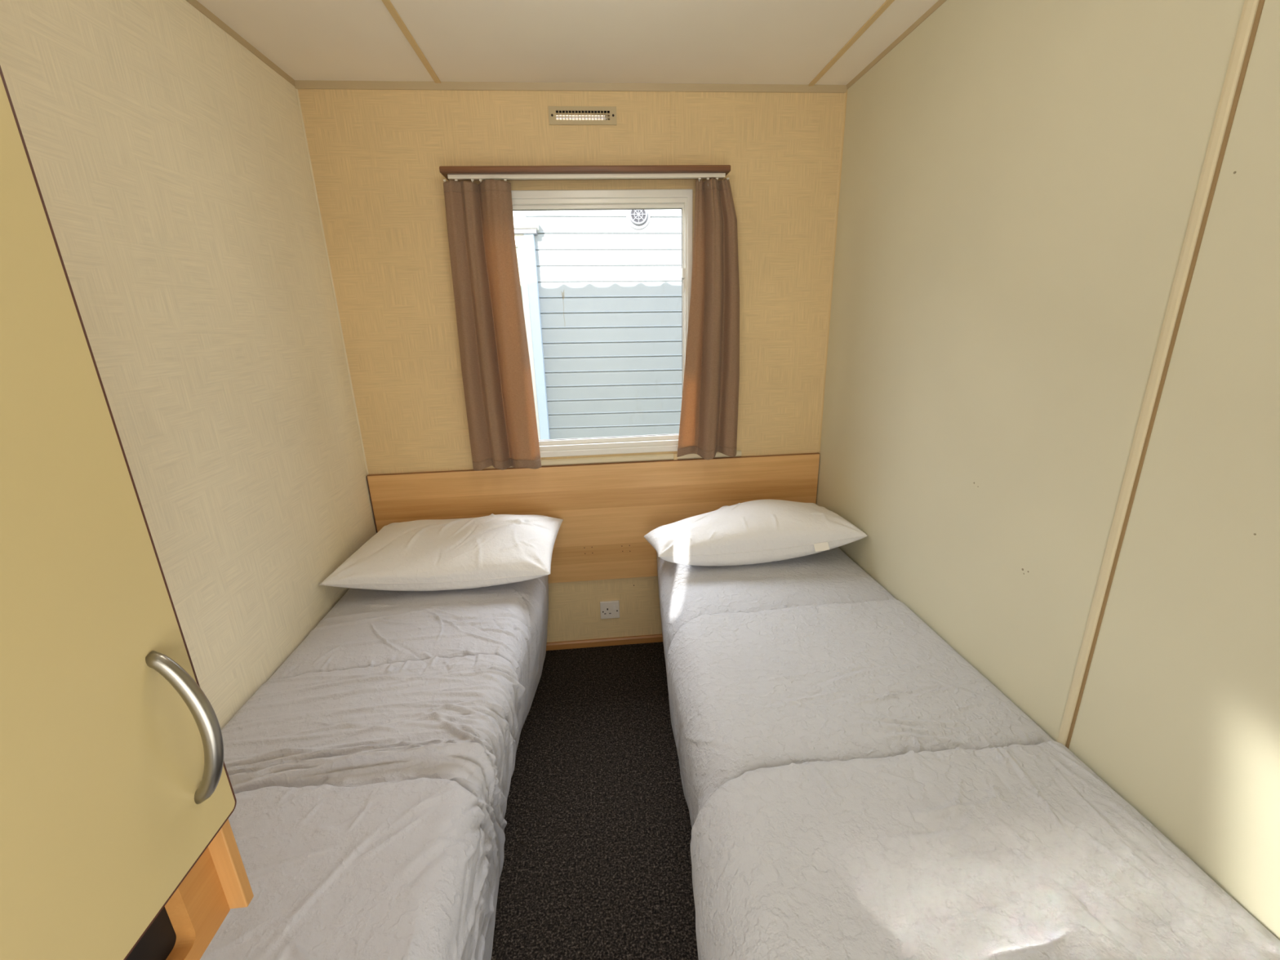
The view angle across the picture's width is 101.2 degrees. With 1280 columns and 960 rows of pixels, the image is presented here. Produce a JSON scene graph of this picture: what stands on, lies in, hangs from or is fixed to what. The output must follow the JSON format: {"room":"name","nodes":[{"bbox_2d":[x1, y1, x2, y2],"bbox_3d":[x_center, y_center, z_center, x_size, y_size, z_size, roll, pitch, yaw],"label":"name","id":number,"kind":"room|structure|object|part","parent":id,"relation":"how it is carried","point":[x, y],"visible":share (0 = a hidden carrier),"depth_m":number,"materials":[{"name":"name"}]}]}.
{"room":"caravan bedroom","nodes":[
{"label":"caravan bedroom","id":0,"kind":"room"},
{"bbox_2d":[0,0,376,729],"bbox_3d":[-0.962,0.255,0.375,0.060,2.182,3.442,-3,17,-5],"label":"wall","id":1,"kind":"structure","parent":0,"point":[170,162],"depth_m":1.25,"materials":[{"name":"paper"}]},
{"bbox_2d":[0,66,253,959],"bbox_3d":[-0.642,-0.064,0.101,0.566,1.308,0.570,-3,17,-5],"label":"wardrobe","id":2,"kind":"object","parent":1,"relation":"attached to","point":[117,798],"visible":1,"depth_m":0.38,"materials":[{"name":"beige laminate"}]},
{"bbox_3d":[-0.393,0.219,0.463,0.040,0.161,0.013,-3,17,-5],"label":"handle","id":3,"kind":"part","parent":2,"relation":"part of","materials":[{"name":"metal"}]},
{"bbox_3d":[-0.695,-0.147,0.364,0.511,1.296,0.012,-3,17,-5],"label":"panel","id":4,"kind":"part","parent":2,"relation":"part of","materials":[{"name":"brown wood"}]},
{"bbox_2d":[186,0,295,86],"bbox_3d":[-1.002,-0.928,0.542,0.007,0.015,2.432,-3,17,-5],"label":"trim","id":5,"kind":"structure","parent":1,"relation":"attached to","point":[195,3],"depth_m":1.42,"materials":[{"name":"beige wood"}]},
{"bbox_2d":[196,0,938,84],"bbox_3d":[-0.040,-0.861,0.125,1.970,0.050,3.562,-3,17,-5],"label":"ceiling","id":6,"kind":"structure","parent":0,"point":[699,42],"depth_m":1.48,"materials":[{"name":"beige paint"}]},
{"bbox_2d":[382,0,440,83],"bbox_3d":[-0.553,-0.956,0.575,0.019,0.004,2.428,-3,17,-5],"label":"trim","id":7,"kind":"structure","parent":6,"relation":"attached to","point":[388,3],"depth_m":1.46,"materials":[{"name":"beige wood"}]},
{"bbox_2d":[808,0,894,86],"bbox_3d":[0.702,-1.021,0.674,0.019,0.004,2.428,-3,17,-5],"label":"trim","id":8,"kind":"structure","parent":6,"relation":"attached to","point":[882,8],"depth_m":1.52,"materials":[{"name":"beige wood"}]},
{"bbox_2d":[297,88,844,642],"bbox_3d":[-0.170,-0.299,2.119,1.970,2.182,0.060,-3,17,-5],"label":"wall","id":9,"kind":"structure","parent":0,"point":[376,156],"depth_m":1.90,"materials":[{"name":"paper"}]},
{"bbox_2d":[294,88,368,474],"bbox_3d":[-1.096,-0.653,1.889,0.006,1.322,0.006,-3,17,-5],"label":"trim","id":10,"kind":"structure","parent":9,"relation":"attached to","point":[295,90],"depth_m":1.86,"materials":[{"name":"beige wood"}]},
{"bbox_2d":[294,80,846,93],"bbox_3d":[-0.195,-1.323,1.770,1.850,0.020,0.011,-3,17,-5],"label":"trim","id":11,"kind":"structure","parent":9,"relation":"attached to","point":[300,84],"depth_m":1.76,"materials":[{"name":"beige wood"}]},
{"bbox_2d":[547,106,617,124],"bbox_3d":[-0.198,-1.253,1.825,0.230,0.054,0.064,-3,17,-5],"label":"air vent","id":12,"kind":"object","parent":9,"relation":"in","point":[609,113],"visible":1,"depth_m":1.80,"materials":[{"name":"beige plastic"}]},
{"bbox_2d":[439,164,730,180],"bbox_3d":[-0.177,-1.047,1.806,0.970,0.032,0.105,-3,17,-5],"label":"curtain rod","id":13,"kind":"object","parent":9,"relation":"attached to","point":[651,171],"visible":0.99,"depth_m":1.77,"materials":[{"name":"brown wood"}]},
{"bbox_2d":[443,178,541,471],"bbox_3d":[-0.528,-0.524,1.898,0.260,1.002,0.070,0,17,4],"label":"curtain","id":14,"kind":"object","parent":13,"relation":"hanging from","point":[495,359],"visible":1,"depth_m":1.88,"materials":[{"name":"brown fabric"}]},
{"bbox_2d":[676,177,739,459],"bbox_3d":[0.259,-0.566,1.954,0.244,0.996,0.071,-3,17,-5],"label":"curtain","id":15,"kind":"object","parent":13,"relation":"hanging from","point":[708,419],"visible":1,"depth_m":1.96,"materials":[{"name":"brown fabric"}]},
{"bbox_2d":[366,453,819,583],"bbox_3d":[-0.154,0.183,2.225,1.842,0.521,0.017,-3,17,-5],"label":"headboard","id":16,"kind":"object","parent":9,"relation":"attached to","point":[606,510],"visible":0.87,"depth_m":2.19,"materials":[{"name":"brown wood"}]},
{"bbox_2d":[511,189,693,457],"bbox_3d":[-0.170,-0.572,2.024,0.744,0.965,0.056,-3,17,-5],"label":"window","id":17,"kind":"structure","parent":9,"relation":"in","point":[593,199],"depth_m":1.92,"materials":[{"name":"white plastic"}]},
{"bbox_2d":[546,634,662,650],"bbox_3d":[-0.139,0.738,2.399,1.850,0.034,0.012,-3,17,-5],"label":"baseboard","id":18,"kind":"structure","parent":9,"relation":"attached to","point":[653,637],"depth_m":2.39,"materials":[{"name":"brown wood"}]},
{"bbox_2d":[600,600,619,618],"bbox_3d":[-0.134,0.580,2.350,0.086,0.086,0.014,-3,17,-5],"label":"wall socket","id":19,"kind":"object","parent":9,"relation":"attached to","point":[608,609],"visible":1,"depth_m":2.35,"materials":[{"name":"white plastic"}]},
{"bbox_2d":[508,449,741,467],"bbox_3d":[-0.056,-0.086,2.158,0.960,0.026,0.011,-3,17,-5],"label":"trim","id":20,"kind":"structure","parent":9,"relation":"attached to","point":[601,460],"depth_m":2.15,"materials":[{"name":"beige wood"}]},
{"bbox_2d":[670,91,677,460],"bbox_3d":[0.129,-0.707,1.987,0.016,1.304,0.012,-3,17,-5],"label":"trim","id":21,"kind":"structure","parent":9,"relation":"attached to","point":[672,93],"depth_m":1.84,"materials":[{"name":"paper"}]},
{"bbox_2d":[817,89,847,453],"bbox_3d":[0.739,-0.748,2.034,0.008,1.322,0.008,-3,17,-5],"label":"trim","id":22,"kind":"structure","parent":9,"relation":"attached to","point":[846,93],"depth_m":2.01,"materials":[{"name":"beige wood"}]},
{"bbox_2d":[491,641,698,959],"bbox_3d":[0.018,1.273,0.777,1.970,0.050,3.562,-3,17,-5],"label":"floor","id":23,"kind":"structure","parent":0,"point":[597,865],"depth_m":1.56,"materials":[{"name":"carpet"}]},
{"bbox_2d":[200,574,548,959],"bbox_3d":[-0.632,0.789,1.346,0.689,0.578,1.906,-3,17,-5],"label":"bed","id":24,"kind":"object","parent":23,"relation":"on","point":[371,773],"visible":0.8,"depth_m":1.09,"materials":[{"name":"white fabric"}]},
{"bbox_2d":[319,513,563,591],"bbox_3d":[-0.671,0.246,1.930,0.755,0.167,0.462,-3,17,-5],"label":"pillow","id":25,"kind":"object","parent":24,"relation":"on","point":[492,549],"visible":1,"depth_m":1.78,"materials":[{"name":"fabric"}]},
{"bbox_2d":[656,546,1279,959],"bbox_3d":[0.452,0.738,1.413,0.824,0.579,1.946,-3,17,-5],"label":"bed","id":26,"kind":"object","parent":23,"relation":"on","point":[855,788],"visible":0.89,"depth_m":0.95,"materials":[{"name":"white fabric"}]},
{"bbox_2d":[643,499,867,565],"bbox_3d":[0.401,0.181,1.991,0.765,0.201,0.382,-3,17,-5],"label":"pillow","id":27,"kind":"object","parent":26,"relation":"on","point":[758,531],"visible":1,"depth_m":1.85,"materials":[{"name":"fabric"}]},
{"bbox_2d":[816,0,1279,940],"bbox_3d":[0.940,0.157,0.526,0.060,2.182,3.442,-3,17,-5],"label":"wall","id":28,"kind":"structure","parent":0,"point":[1020,179],"depth_m":1.01,"materials":[{"name":"beige paint"}]},
{"bbox_2d":[846,0,946,89],"bbox_3d":[0.833,-1.024,0.688,0.006,0.012,2.432,-3,17,-5],"label":"trim","id":29,"kind":"structure","parent":28,"relation":"attached to","point":[940,2],"depth_m":1.53,"materials":[{"name":"beige wood"}]},
{"bbox_2d":[973,171,1256,574],"bbox_3d":[0.859,-0.123,0.989,0.002,0.751,0.564,-3,17,-5],"label":"scuff","id":30,"kind":"object","parent":28,"relation":"attached to","point":[1234,172],"visible":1,"depth_m":0.96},
{"bbox_2d":[1057,0,1264,748],"bbox_3d":[0.868,0.033,0.940,0.005,2.182,0.025,-3,17,-5],"label":"trim","id":31,"kind":"structure","parent":28,"relation":"attached to","point":[1251,11],"depth_m":0.85,"materials":[{"name":"beige wood"}]},
{"label":"outside","id":32,"kind":"structure","parent":0,"visible":0},
{"bbox_3d":[-0.589,-0.104,7.342,18.000,0.020,9.838,-3,17,-5],"label":"ground","id":33,"kind":"structure","parent":32,"visible":0},
{"bbox_2d":[512,208,681,439],"bbox_3d":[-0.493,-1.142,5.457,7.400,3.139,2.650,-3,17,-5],"label":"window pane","id":34,"kind":"object","parent":33,"relation":"on","point":[612,367],"visible":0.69,"depth_m":4.18,"materials":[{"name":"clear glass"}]},
{"bbox_3d":[-1.203,-0.885,4.168,0.655,1.780,0.006,-3,17,-5],"label":"glass","id":35,"kind":"part","parent":34,"relation":"part of","materials":[{"name":"glass"}]},
{"bbox_3d":[-0.796,-0.630,4.297,0.070,2.575,0.100,-3,17,-5],"label":"corner post","id":36,"kind":"part","parent":34,"relation":"part of","materials":[{"name":"white plastic"}]},
{"bbox_2d":[626,209,650,229],"bbox_3d":[-0.013,-1.998,3.975,0.184,0.184,0.042,-3,17,-5],"label":"vent","id":37,"kind":"object","parent":34,"relation":"attached to","point":[635,219],"depth_m":3.98,"materials":[{"name":"grey plastic"}]}
]}

